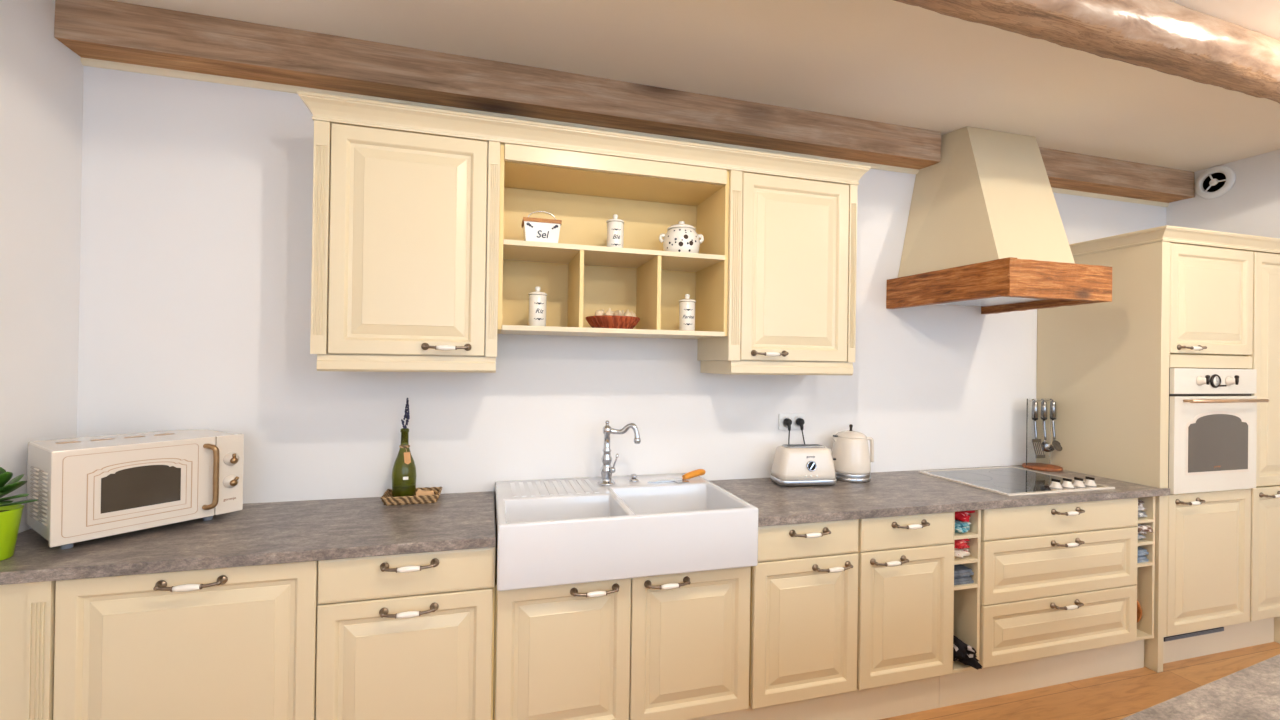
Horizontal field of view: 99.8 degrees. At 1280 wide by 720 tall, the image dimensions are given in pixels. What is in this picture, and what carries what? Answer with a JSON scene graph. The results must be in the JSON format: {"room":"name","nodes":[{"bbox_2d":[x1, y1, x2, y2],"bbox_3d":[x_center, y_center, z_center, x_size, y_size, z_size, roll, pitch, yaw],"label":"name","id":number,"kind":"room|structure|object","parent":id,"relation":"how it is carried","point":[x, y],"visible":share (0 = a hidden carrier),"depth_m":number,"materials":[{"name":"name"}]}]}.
{"room":"kitchen","nodes":[
{"label":"kitchen","id":0,"kind":"room"},
{"bbox_2d":[0,0,83,532],"bbox_3d":[-1.463,0.095,-0.352,0.100,2.725,4.822,1,0,-16],"label":"wall","id":1,"kind":"structure","parent":0,"point":[41,78],"depth_m":1.79,"materials":[{"name":"white paint"}]},
{"bbox_2d":[77,66,1165,503],"bbox_3d":[0.670,0.136,2.804,5.915,2.725,0.100,1,0,-16],"label":"wall","id":2,"kind":"structure","parent":0,"point":[197,196],"depth_m":2.24,"materials":[{"name":"white paint"}]},
{"bbox_2d":[310,120,499,372],"bbox_3d":[-0.879,-0.393,2.107,0.626,0.872,0.398,1,0,-16],"label":"upper cabinet","id":3,"kind":"object","parent":2,"relation":"attached to","point":[405,225],"visible":1,"depth_m":1.95,"materials":[{"name":"beige paint"}]},
{"bbox_2d":[297,91,870,184],"bbox_3d":[-0.110,-0.856,2.323,2.291,0.076,0.397,1,0,-16],"label":"crown molding","id":4,"kind":"structure","parent":3,"relation":"on","point":[323,107],"depth_m":2.09,"materials":[{"name":"beige paint"}]},
{"bbox_2d":[81,57,918,173],"bbox_3d":[-0.246,-1.069,2.486,3.745,0.023,0.016,1,0,-16],"label":"trim","id":5,"kind":"structure","parent":2,"relation":"attached to","point":[90,62],"depth_m":2.25,"materials":[{"name":"beige paint"}]},
{"bbox_2d":[497,143,728,338],"bbox_3d":[-0.124,-0.463,2.342,0.951,0.709,0.354,1,0,-16],"label":"wall shelf","id":6,"kind":"object","parent":2,"relation":"attached to","point":[580,276],"visible":0.98,"depth_m":2.40,"materials":[{"name":"beige wood"}]},
{"bbox_2d":[528,286,546,325],"bbox_3d":[-0.424,-0.218,2.234,0.078,0.173,0.078,1,0,-21],"label":"canister","id":7,"kind":"object","parent":6,"relation":"on","point":[537,299],"visible":0.88,"depth_m":2.20,"materials":[{"name":"white ceramic"}]},
{"bbox_2d":[521,211,561,242],"bbox_3d":[-0.410,-0.534,2.238,0.154,0.151,0.120,1,0,-16],"label":"box","id":8,"kind":"object","parent":6,"relation":"on","point":[534,229],"visible":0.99,"depth_m":2.19,"materials":[{"name":"white ceramic"}]},
{"bbox_2d":[586,315,639,328],"bbox_3d":[-0.117,-0.154,2.321,0.236,0.055,0.236,1,0,-16],"label":"wicker basket","id":9,"kind":"object","parent":6,"relation":"on","point":[601,321],"visible":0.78,"depth_m":2.23,"materials":[{"name":"brown wicker"}]},
{"bbox_2d":[594,310,603,315],"bbox_3d":[-0.172,-0.192,2.256,0.038,0.040,0.038,1,0,30],"label":"garlic bulb","id":10,"kind":"object","parent":9,"relation":"in","point":[598,312],"visible":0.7,"depth_m":2.24,"materials":[{"name":"beige food"}]},
{"bbox_2d":[605,308,612,314],"bbox_3d":[-0.129,-0.195,2.255,0.038,0.046,0.037,1,0,-16],"label":"garlic bulb","id":11,"kind":"object","parent":9,"relation":"in","point":[609,312],"visible":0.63,"depth_m":2.24,"materials":[{"name":"beige food"}]},
{"bbox_2d":[613,310,622,315],"bbox_3d":[-0.092,-0.190,2.277,0.041,0.039,0.040,1,0,31],"label":"garlic bulb","id":12,"kind":"object","parent":9,"relation":"in","point":[618,312],"visible":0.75,"depth_m":2.26,"materials":[{"name":"beige food"}]},
{"bbox_2d":[624,309,631,315],"bbox_3d":[-0.051,-0.193,2.292,0.038,0.046,0.036,1,0,-16],"label":"garlic bulb","id":13,"kind":"object","parent":9,"relation":"in","point":[627,313],"visible":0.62,"depth_m":2.28,"materials":[{"name":"beige food"}]},
{"bbox_2d":[606,214,623,247],"bbox_3d":[-0.107,-0.541,2.323,0.078,0.173,0.078,1,0,-10],"label":"canister","id":14,"kind":"object","parent":6,"relation":"on","point":[615,226],"visible":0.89,"depth_m":2.29,"materials":[{"name":"white ceramic"}]},
{"bbox_2d":[659,221,703,252],"bbox_3d":[0.185,-0.534,2.405,0.166,0.168,0.166,1,0,35],"label":"pot","id":15,"kind":"object","parent":6,"relation":"on","point":[680,237],"visible":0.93,"depth_m":2.34,"materials":[{"name":"white ceramic"}]},
{"bbox_2d":[679,294,695,330],"bbox_3d":[0.211,-0.209,2.413,0.078,0.173,0.078,1,0,-4],"label":"canister","id":16,"kind":"object","parent":6,"relation":"on","point":[686,306],"visible":0.94,"depth_m":2.38,"materials":[{"name":"white ceramic"}]},
{"bbox_2d":[697,170,856,374],"bbox_3d":[0.643,-0.369,2.535,0.632,0.872,0.398,1,0,-16],"label":"upper cabinet","id":17,"kind":"object","parent":2,"relation":"attached to","point":[792,242],"visible":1,"depth_m":2.38,"materials":[{"name":"beige paint"}]},
{"bbox_2d":[783,418,791,443],"bbox_3d":[0.755,0.441,2.744,0.045,0.288,0.040,1,0,-16],"label":"plug","id":18,"kind":"object","parent":2,"relation":"attached to","point":[787,421],"visible":0.73,"depth_m":2.73,"materials":[{"name":"black plastic"}]},
{"bbox_2d":[778,413,804,429],"bbox_3d":[0.783,0.317,2.775,0.152,0.082,0.014,1,0,-16],"label":"wall socket","id":19,"kind":"object","parent":2,"relation":"attached to","point":[781,417],"visible":0.77,"depth_m":2.77,"materials":[{"name":"white plastic"}]},
{"bbox_2d":[781,416,790,427],"bbox_3d":[0.749,0.317,2.760,0.062,0.062,0.004,1,0,-16],"label":"outlet","id":20,"kind":"object","parent":19,"relation":"attached to","point":[782,417],"depth_m":2.76,"materials":[{"name":"white plastic"}]},
{"bbox_2d":[793,416,803,427],"bbox_3d":[0.819,0.318,2.780,0.062,0.062,0.004,1,0,-16],"label":"outlet","id":21,"kind":"object","parent":19,"relation":"attached to","point":[795,418],"depth_m":2.78,"materials":[{"name":"white plastic"}]},
{"bbox_2d":[796,418,804,443],"bbox_3d":[0.847,0.444,2.770,0.091,0.291,0.036,1,0,-21],"label":"plug","id":22,"kind":"object","parent":2,"relation":"attached to","point":[799,421],"visible":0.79,"depth_m":2.75,"materials":[{"name":"black plastic"}]},
{"bbox_2d":[886,126,1111,313],"bbox_3d":[1.810,-0.738,2.710,0.766,0.941,0.692,1,0,-16],"label":"hood","id":23,"kind":"object","parent":2,"relation":"attached to","point":[985,228],"visible":1,"depth_m":2.66,"materials":[{"name":"beige paint"}]},
{"bbox_2d":[1051,187,1168,206],"bbox_3d":[2.726,-1.024,3.321,1.510,0.023,0.016,1,0,-16],"label":"trim","id":24,"kind":"structure","parent":2,"relation":"attached to","point":[1055,190],"depth_m":3.38,"materials":[{"name":"beige paint"}]},
{"bbox_2d":[111,0,1279,171],"bbox_3d":[1.342,-1.250,0.488,5.915,0.050,4.922,1,0,-16],"label":"ceiling","id":25,"kind":"structure","parent":0,"point":[884,61],"depth_m":2.19,"materials":[{"name":"beige paint"}]},
{"bbox_2d":[54,0,941,168],"bbox_3d":[-0.223,-1.160,2.424,3.752,0.159,0.145,1,0,-16],"label":"ceiling beam","id":26,"kind":"structure","parent":25,"relation":"attached to","point":[108,30],"depth_m":2.22,"materials":[{"name":"brown wood"}]},
{"bbox_2d":[894,0,1279,103],"bbox_3d":[1.061,-1.133,1.635,5.730,0.182,0.183,1,0,-18],"label":"ceiling beam","id":27,"kind":"structure","parent":25,"relation":"attached to","point":[1164,36],"depth_m":1.78,"materials":[{"name":"brown wood"}]},
{"bbox_2d":[1039,147,1194,202],"bbox_3d":[2.800,-1.114,3.272,1.394,0.160,0.148,1,0,-16],"label":"ceiling beam","id":28,"kind":"structure","parent":25,"relation":"attached to","point":[1065,170],"depth_m":3.23,"materials":[{"name":"brown wood"}]},
{"bbox_2d":[880,642,1279,719],"bbox_3d":[1.303,1.525,0.478,5.915,0.050,4.922,1,0,-16],"label":"floor","id":29,"kind":"structure","parent":0,"point":[1120,695],"depth_m":2.45,"materials":[{"name":"brown wood"}]},
{"bbox_2d":[0,581,55,719],"bbox_3d":[-1.798,1.027,1.566,0.316,0.864,0.304,1,0,-16],"label":"panel","id":30,"kind":"object","parent":29,"relation":"on","point":[27,610],"visible":0.94,"depth_m":1.45,"materials":[{"name":"beige paint"}]},
{"bbox_2d":[53,561,317,719],"bbox_3d":[-1.371,0.951,1.823,0.636,0.696,0.640,1,0,-16],"label":"base cabinet","id":31,"kind":"object","parent":29,"relation":"on","point":[230,643],"visible":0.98,"depth_m":1.55,"materials":[{"name":"beige wood"}]},
{"bbox_2d":[0,491,495,584],"bbox_3d":[-1.272,0.585,1.871,1.482,0.034,0.640,1,0,-16],"label":"countertop","id":32,"kind":"structure","parent":31,"relation":"on","point":[266,533],"depth_m":1.72,"materials":[{"name":"stone"}]},
{"bbox_2d":[0,467,38,560],"bbox_3d":[-1.803,0.432,1.504,0.169,0.254,0.132,1,0,9],"label":"potted plant","id":33,"kind":"object","parent":32,"relation":"on","point":[10,511],"visible":1,"depth_m":1.51,"materials":[{"name":"green plant"}]},
{"bbox_2d":[26,429,243,549],"bbox_3d":[-1.688,0.413,1.824,0.380,0.298,0.480,1,0,32],"label":"microwave oven","id":34,"kind":"object","parent":32,"relation":"on","point":[93,487],"visible":1,"depth_m":1.70,"materials":[{"name":"beige metal"}]},
{"bbox_2d":[381,487,441,505],"bbox_3d":[-0.926,0.555,2.197,0.217,0.037,0.146,1,0,-16],"label":"wicker tray","id":35,"kind":"object","parent":32,"relation":"on","point":[387,499],"visible":0.82,"depth_m":2.14,"materials":[{"name":"beige wicker"}]},
{"bbox_2d":[392,428,415,496],"bbox_3d":[-0.961,0.423,2.198,0.093,0.288,0.093,1,0,5],"label":"wine bottle","id":36,"kind":"object","parent":35,"relation":"on","point":[404,468],"visible":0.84,"depth_m":2.17,"materials":[{"name":"green glass"}]},
{"bbox_2d":[401,398,409,428],"bbox_3d":[-0.957,0.245,2.198,0.033,0.184,0.021,1,0,-16],"label":"sprig","id":37,"kind":"object","parent":36,"relation":"in","point":[407,416],"visible":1,"depth_m":2.19,"materials":[{"name":"purple plant"}]},
{"bbox_2d":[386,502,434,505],"bbox_3d":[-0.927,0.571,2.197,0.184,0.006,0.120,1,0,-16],"label":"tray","id":38,"kind":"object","parent":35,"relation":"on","point":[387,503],"depth_m":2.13,"materials":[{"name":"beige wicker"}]},
{"bbox_2d":[416,489,433,495],"bbox_3d":[-0.870,0.544,2.180,0.066,0.044,0.026,1,0,-19],"label":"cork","id":39,"kind":"object","parent":35,"relation":"in","point":[419,492],"visible":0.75,"depth_m":2.17,"materials":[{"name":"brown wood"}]},
{"bbox_2d":[316,547,495,719],"bbox_3d":[-0.811,0.959,1.980,0.525,0.696,0.640,1,0,-16],"label":"base cabinet","id":40,"kind":"object","parent":29,"relation":"on","point":[400,636],"visible":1,"depth_m":1.71,"materials":[{"name":"beige wood"}]},
{"bbox_2d":[493,552,750,719],"bbox_3d":[-0.103,1.041,2.183,0.945,0.554,0.633,1,0,-16],"label":"base cabinet","id":41,"kind":"object","parent":29,"relation":"on","point":[671,646],"visible":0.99,"depth_m":1.91,"materials":[{"name":"beige wood"}]},
{"bbox_2d":[749,519,858,708],"bbox_3d":[0.581,0.980,2.372,0.468,0.696,0.640,1,0,-16],"label":"base cabinet","id":42,"kind":"object","parent":29,"relation":"on","point":[804,581],"visible":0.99,"depth_m":2.10,"materials":[{"name":"beige wood"}]},
{"bbox_2d":[687,676,938,719],"bbox_3d":[-0.319,1.401,1.889,3.349,0.162,0.018,1,0,-16],"label":"plinth","id":43,"kind":"object","parent":29,"relation":"on","point":[877,703],"visible":0.6,"depth_m":2.22,"materials":[{"name":"paint"}]},
{"bbox_2d":[857,512,953,689],"bbox_3d":[1.033,0.987,2.499,0.469,0.696,0.640,1,0,-16],"label":"base cabinet","id":44,"kind":"object","parent":29,"relation":"on","point":[905,625],"visible":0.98,"depth_m":2.23,"materials":[{"name":"beige wood"}]},
{"bbox_2d":[710,465,1169,526],"bbox_3d":[1.423,0.626,2.629,2.228,0.034,0.640,1,0,-16],"label":"countertop","id":45,"kind":"structure","parent":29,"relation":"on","point":[894,493],"depth_m":2.40,"materials":[{"name":"stone"}]},
{"bbox_2d":[495,473,757,590],"bbox_3d":[-0.100,0.632,2.186,0.936,0.248,0.661,1,0,-16],"label":"farmhouse sink","id":46,"kind":"object","parent":45,"relation":"in","point":[562,531],"depth_m":1.92,"materials":[{"name":"white ceramic"}]},
{"bbox_2d":[598,420,640,485],"bbox_3d":[-0.092,0.403,2.337,0.185,0.277,0.077,1,0,14],"label":"tap","id":47,"kind":"object","parent":46,"relation":"on","point":[606,469],"visible":1,"depth_m":2.33,"materials":[{"name":"silver metal"}]},
{"bbox_2d":[648,469,705,482],"bbox_3d":[0.183,0.526,2.430,0.310,0.038,0.090,1,0,-28],"label":"kitchen knife","id":48,"kind":"object","parent":46,"relation":"on","point":[699,472],"visible":1,"depth_m":2.45,"materials":[{"name":"metal"}]},
{"bbox_2d":[770,444,836,485],"bbox_3d":[0.803,0.504,2.619,0.313,0.180,0.164,1,0,-9],"label":"toaster","id":49,"kind":"object","parent":45,"relation":"on","point":[793,464],"visible":1,"depth_m":2.55,"materials":[{"name":"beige metal"}]},
{"bbox_2d":[832,424,873,482],"bbox_3d":[1.071,0.465,2.738,0.195,0.277,0.194,1,0,37],"label":"electric kettle","id":50,"kind":"object","parent":45,"relation":"on","point":[852,464],"visible":0.93,"depth_m":2.67,"materials":[{"name":"metal"}]},
{"bbox_2d":[919,466,1114,495],"bbox_3d":[1.900,0.593,2.760,0.660,0.046,0.526,1,0,-16],"label":"cooktop","id":51,"kind":"object","parent":45,"relation":"in","point":[1008,481],"visible":1,"depth_m":2.69,"materials":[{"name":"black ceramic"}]},
{"bbox_2d":[1022,398,1062,471],"bbox_3d":[2.309,0.423,3.091,0.188,0.400,0.188,1,0,-16],"label":"stand","id":52,"kind":"object","parent":45,"relation":"on","point":[1040,464],"visible":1,"depth_m":3.10,"materials":[{"name":"clear glass"}]},
{"bbox_2d":[1032,399,1044,457],"bbox_3d":[2.250,0.387,3.059,0.064,0.330,0.056,1,0,-16],"label":"slotted turner","id":53,"kind":"object","parent":52,"relation":"hanging from","point":[1034,403],"visible":1,"depth_m":3.06,"materials":[{"name":"metal"}]},
{"bbox_2d":[1041,399,1054,451],"bbox_3d":[2.320,0.373,3.063,0.064,0.301,0.064,1,0,28],"label":"ladle","id":54,"kind":"object","parent":52,"relation":"hanging from","point":[1047,447],"visible":0.97,"depth_m":3.08,"materials":[{"name":"metal"}]},
{"bbox_2d":[1050,399,1061,450],"bbox_3d":[2.383,0.371,3.085,0.060,0.294,0.059,1,0,32],"label":"skimmer","id":55,"kind":"object","parent":52,"relation":"hanging from","point":[1056,444],"visible":1,"depth_m":3.09,"materials":[{"name":"metal"}]},
{"bbox_2d":[951,510,980,673],"bbox_3d":[1.339,0.992,2.557,0.147,0.696,0.494,1,0,-16],"label":"base cabinet","id":56,"kind":"object","parent":29,"relation":"on","point":[966,597],"visible":0.26,"depth_m":2.35,"materials":[{"name":"beige paint"}]},
{"bbox_2d":[954,548,970,557],"bbox_3d":[1.365,0.841,2.453,0.123,0.039,0.288,1,0,-16],"label":"folded cloth","id":57,"kind":"object","parent":56,"relation":"on","point":[960,553],"visible":0.16,"depth_m":2.33,"materials":[{"name":"white fabric"}]},
{"bbox_2d":[954,539,969,548],"bbox_3d":[1.369,0.795,2.441,0.123,0.050,0.294,1,0,-16],"label":"folded cloth","id":58,"kind":"object","parent":57,"relation":"on","point":[959,543],"visible":0.16,"depth_m":2.32,"materials":[{"name":"red fabric"}]},
{"bbox_2d":[955,520,970,532],"bbox_3d":[1.365,0.729,2.459,0.123,0.049,0.296,1,0,-16],"label":"folded cloth","id":59,"kind":"object","parent":56,"relation":"on","point":[960,527],"visible":0.2,"depth_m":2.34,"materials":[{"name":"teal fabric"}]},
{"bbox_2d":[955,510,974,521],"bbox_3d":[1.371,0.674,2.441,0.123,0.058,0.294,1,0,-16],"label":"folded cloth","id":60,"kind":"object","parent":59,"relation":"on","point":[963,516],"visible":0.17,"depth_m":2.33,"materials":[{"name":"red fabric"}]},
{"bbox_2d":[954,580,973,584],"bbox_3d":[1.366,0.964,2.436,0.115,0.011,0.222,1,0,-16],"label":"folded napkin","id":61,"kind":"object","parent":56,"relation":"on","point":[967,581],"visible":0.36,"depth_m":2.33,"materials":[{"name":"grey fabric"}]},
{"bbox_2d":[954,577,971,581],"bbox_3d":[1.364,0.952,2.442,0.110,0.011,0.222,1,0,-16],"label":"folded napkin","id":62,"kind":"object","parent":61,"relation":"on","point":[963,578],"visible":0.21,"depth_m":2.34,"materials":[{"name":"fabric"}]},
{"bbox_3d":[1.360,0.940,2.447,0.109,0.011,0.222,1,0,-16],"label":"folded napkin","id":63,"kind":"object","parent":62,"relation":"on","visible":0},
{"bbox_2d":[954,572,973,576],"bbox_3d":[1.368,0.929,2.436,0.113,0.011,0.222,1,0,-16],"label":"folded napkin","id":64,"kind":"object","parent":63,"relation":"on","point":[965,573],"visible":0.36,"depth_m":2.33,"materials":[{"name":"blue fabric"}]},
{"bbox_2d":[954,564,971,573],"bbox_3d":[1.364,0.917,2.441,0.112,0.011,0.222,1,0,-16],"label":"folded napkin","id":65,"kind":"object","parent":64,"relation":"on","point":[958,568],"visible":0.21,"depth_m":2.35,"materials":[{"name":"fabric"}]},
{"bbox_2d":[953,635,982,669],"bbox_3d":[1.373,1.246,2.403,0.119,0.154,0.272,1,0,-16],"label":"wine bottle","id":66,"kind":"object","parent":56,"relation":"on","point":[963,653],"visible":0.4,"depth_m":2.30,"materials":[{"name":"black glass"}]},
{"bbox_2d":[939,639,1143,707],"bbox_3d":[1.896,1.434,2.512,1.250,0.162,0.018,1,0,-16],"label":"plinth","id":67,"kind":"object","parent":29,"relation":"on","point":[970,685],"visible":0.64,"depth_m":2.48,"materials":[{"name":"paint"}]},
{"bbox_2d":[979,498,1137,667],"bbox_3d":[1.866,1.000,2.733,0.936,0.696,0.640,1,0,-16],"label":"drawer unit","id":68,"kind":"object","parent":29,"relation":"on","point":[1056,579],"visible":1,"depth_m":2.45,"materials":[{"name":"beige wood"}]},
{"bbox_2d":[1036,241,1252,671],"bbox_3d":[2.793,0.476,3.004,0.691,2.106,0.660,1,0,-16],"label":"tall cabinet","id":69,"kind":"object","parent":29,"relation":"on","point":[1105,366],"visible":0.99,"depth_m":2.75,"materials":[{"name":"beige paint"}]},
{"bbox_2d":[1069,225,1279,256],"bbox_3d":[2.985,-0.607,3.057,1.138,0.064,0.659,1,0,-16],"label":"crown molding","id":70,"kind":"structure","parent":69,"relation":"on","point":[1173,234],"depth_m":2.75,"materials":[{"name":"beige paint"}]},
{"bbox_2d":[1168,368,1268,493],"bbox_3d":[2.844,0.352,2.940,0.616,0.619,0.570,1,0,-16],"label":"oven","id":71,"kind":"object","parent":69,"relation":"in","point":[1212,443],"visible":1,"depth_m":2.70,"materials":[{"name":"white metal"}]},
{"bbox_2d":[1214,376,1219,385],"bbox_3d":[2.892,0.106,2.710,0.052,0.052,0.007,1,0,-16],"label":"clock","id":72,"kind":"object","parent":71,"relation":"on","point":[1216,378],"depth_m":2.71,"materials":[{"name":"white ceramic"}]},
{"bbox_2d":[1135,496,1154,640],"bbox_3d":[2.385,1.007,2.851,0.124,0.696,0.494,1,0,-16],"label":"base cabinet","id":73,"kind":"object","parent":29,"relation":"on","point":[1145,570],"visible":0.26,"depth_m":2.64,"materials":[{"name":"beige paint"}]},
{"bbox_2d":[1137,600,1141,622],"bbox_3d":[2.447,1.248,2.741,0.012,0.179,0.179,1,0,-16],"label":"trivet","id":74,"kind":"object","parent":73,"relation":"on","point":[1139,610],"visible":0.07,"depth_m":2.66,"materials":[{"name":"orange wood"}]},
{"bbox_2d":[1138,533,1145,538],"bbox_3d":[2.412,0.866,2.745,0.096,0.033,0.272,1,0,-16],"label":"folded cloth","id":75,"kind":"object","parent":73,"relation":"on","point":[1140,536],"visible":0.1,"depth_m":2.63,"materials":[{"name":"white fabric"}]},
{"bbox_2d":[1138,523,1152,533],"bbox_3d":[2.420,0.825,2.721,0.096,0.047,0.282,1,0,-16],"label":"folded cloth","id":76,"kind":"object","parent":75,"relation":"on","point":[1142,528],"visible":0.19,"depth_m":2.62,"materials":[{"name":"white fabric"}]},
{"bbox_2d":[1138,511,1146,516],"bbox_3d":[2.413,0.760,2.748,0.096,0.029,0.268,1,0,-16],"label":"folded cloth","id":77,"kind":"object","parent":73,"relation":"on","point":[1140,513],"visible":0.16,"depth_m":2.64,"materials":[{"name":"white fabric"}]},
{"bbox_2d":[1138,499,1146,510],"bbox_3d":[2.415,0.715,2.745,0.096,0.058,0.255,1,0,-16],"label":"folded cloth","id":78,"kind":"object","parent":77,"relation":"on","point":[1140,502],"visible":0.12,"depth_m":2.64,"materials":[{"name":"white fabric"}]},
{"bbox_2d":[1137,559,1148,562],"bbox_3d":[2.413,0.980,2.730,0.092,0.011,0.222,1,0,-16],"label":"folded napkin","id":79,"kind":"object","parent":73,"relation":"on","point":[1141,560],"visible":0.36,"depth_m":2.63,"materials":[{"name":"blue fabric"}]},
{"bbox_3d":[2.411,0.968,2.736,0.087,0.011,0.222,1,0,-16],"label":"folded napkin","id":80,"kind":"object","parent":79,"relation":"on","visible":0},
{"bbox_3d":[2.407,0.956,2.741,0.086,0.011,0.222,1,0,-16],"label":"folded napkin","id":81,"kind":"object","parent":80,"relation":"on","visible":0},
{"bbox_2d":[1137,552,1148,555],"bbox_3d":[2.414,0.944,2.731,0.090,0.011,0.222,1,0,-16],"label":"folded napkin","id":82,"kind":"object","parent":81,"relation":"on","point":[1139,553],"visible":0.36,"depth_m":2.63,"materials":[{"name":"fabric"}]},
{"bbox_2d":[1138,547,1146,552],"bbox_3d":[2.410,0.932,2.736,0.089,0.011,0.222,1,0,-16],"label":"folded napkin","id":83,"kind":"object","parent":82,"relation":"on","point":[1139,548],"visible":0.21,"depth_m":2.64,"materials":[{"name":"fabric"}]},
{"bbox_2d":[1120,654,1279,719],"bbox_3d":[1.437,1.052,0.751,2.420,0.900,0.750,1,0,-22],"label":"rug","id":84,"kind":"object","parent":29,"relation":"on","point":[1252,692],"visible":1,"depth_m":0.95,"materials":[{"name":"carpet"}]},
{"bbox_2d":[1163,618,1273,663],"bbox_3d":[3.005,1.451,2.821,0.948,0.162,0.024,1,0,-16],"label":"plinth","id":85,"kind":"object","parent":29,"relation":"on","point":[1178,647],"visible":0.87,"depth_m":2.82,"materials":[{"name":"paint"}]},
{"bbox_2d":[1164,627,1223,641],"bbox_3d":[2.848,1.408,2.768,0.445,0.020,0.004,1,0,-16],"label":"floor vent","id":86,"kind":"object","parent":85,"relation":"in","point":[1217,631],"depth_m":2.77,"materials":[{"name":"grey metal"}]},
{"bbox_2d":[1213,252,1279,642],"bbox_3d":[3.320,0.484,3.152,0.400,2.106,0.660,1,0,-16],"label":"tall cabinet","id":87,"kind":"object","parent":29,"relation":"on","point":[1265,498],"visible":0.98,"depth_m":2.85,"materials":[{"name":"beige wood"}]},
{"bbox_2d":[1166,149,1279,238],"bbox_3d":[4.135,0.179,1.222,0.100,2.725,4.822,1,0,-16],"label":"wall","id":88,"kind":"structure","parent":0,"point":[1251,206],"depth_m":3.17,"materials":[{"name":"white paint"}]},
{"bbox_2d":[1194,166,1235,198],"bbox_3d":[3.507,-1.087,3.293,0.022,0.194,0.194,1,0,-16],"label":"air vent","id":89,"kind":"object","parent":88,"relation":"in","point":[1216,181],"visible":1,"depth_m":3.29,"materials":[{"name":"white plastic"}]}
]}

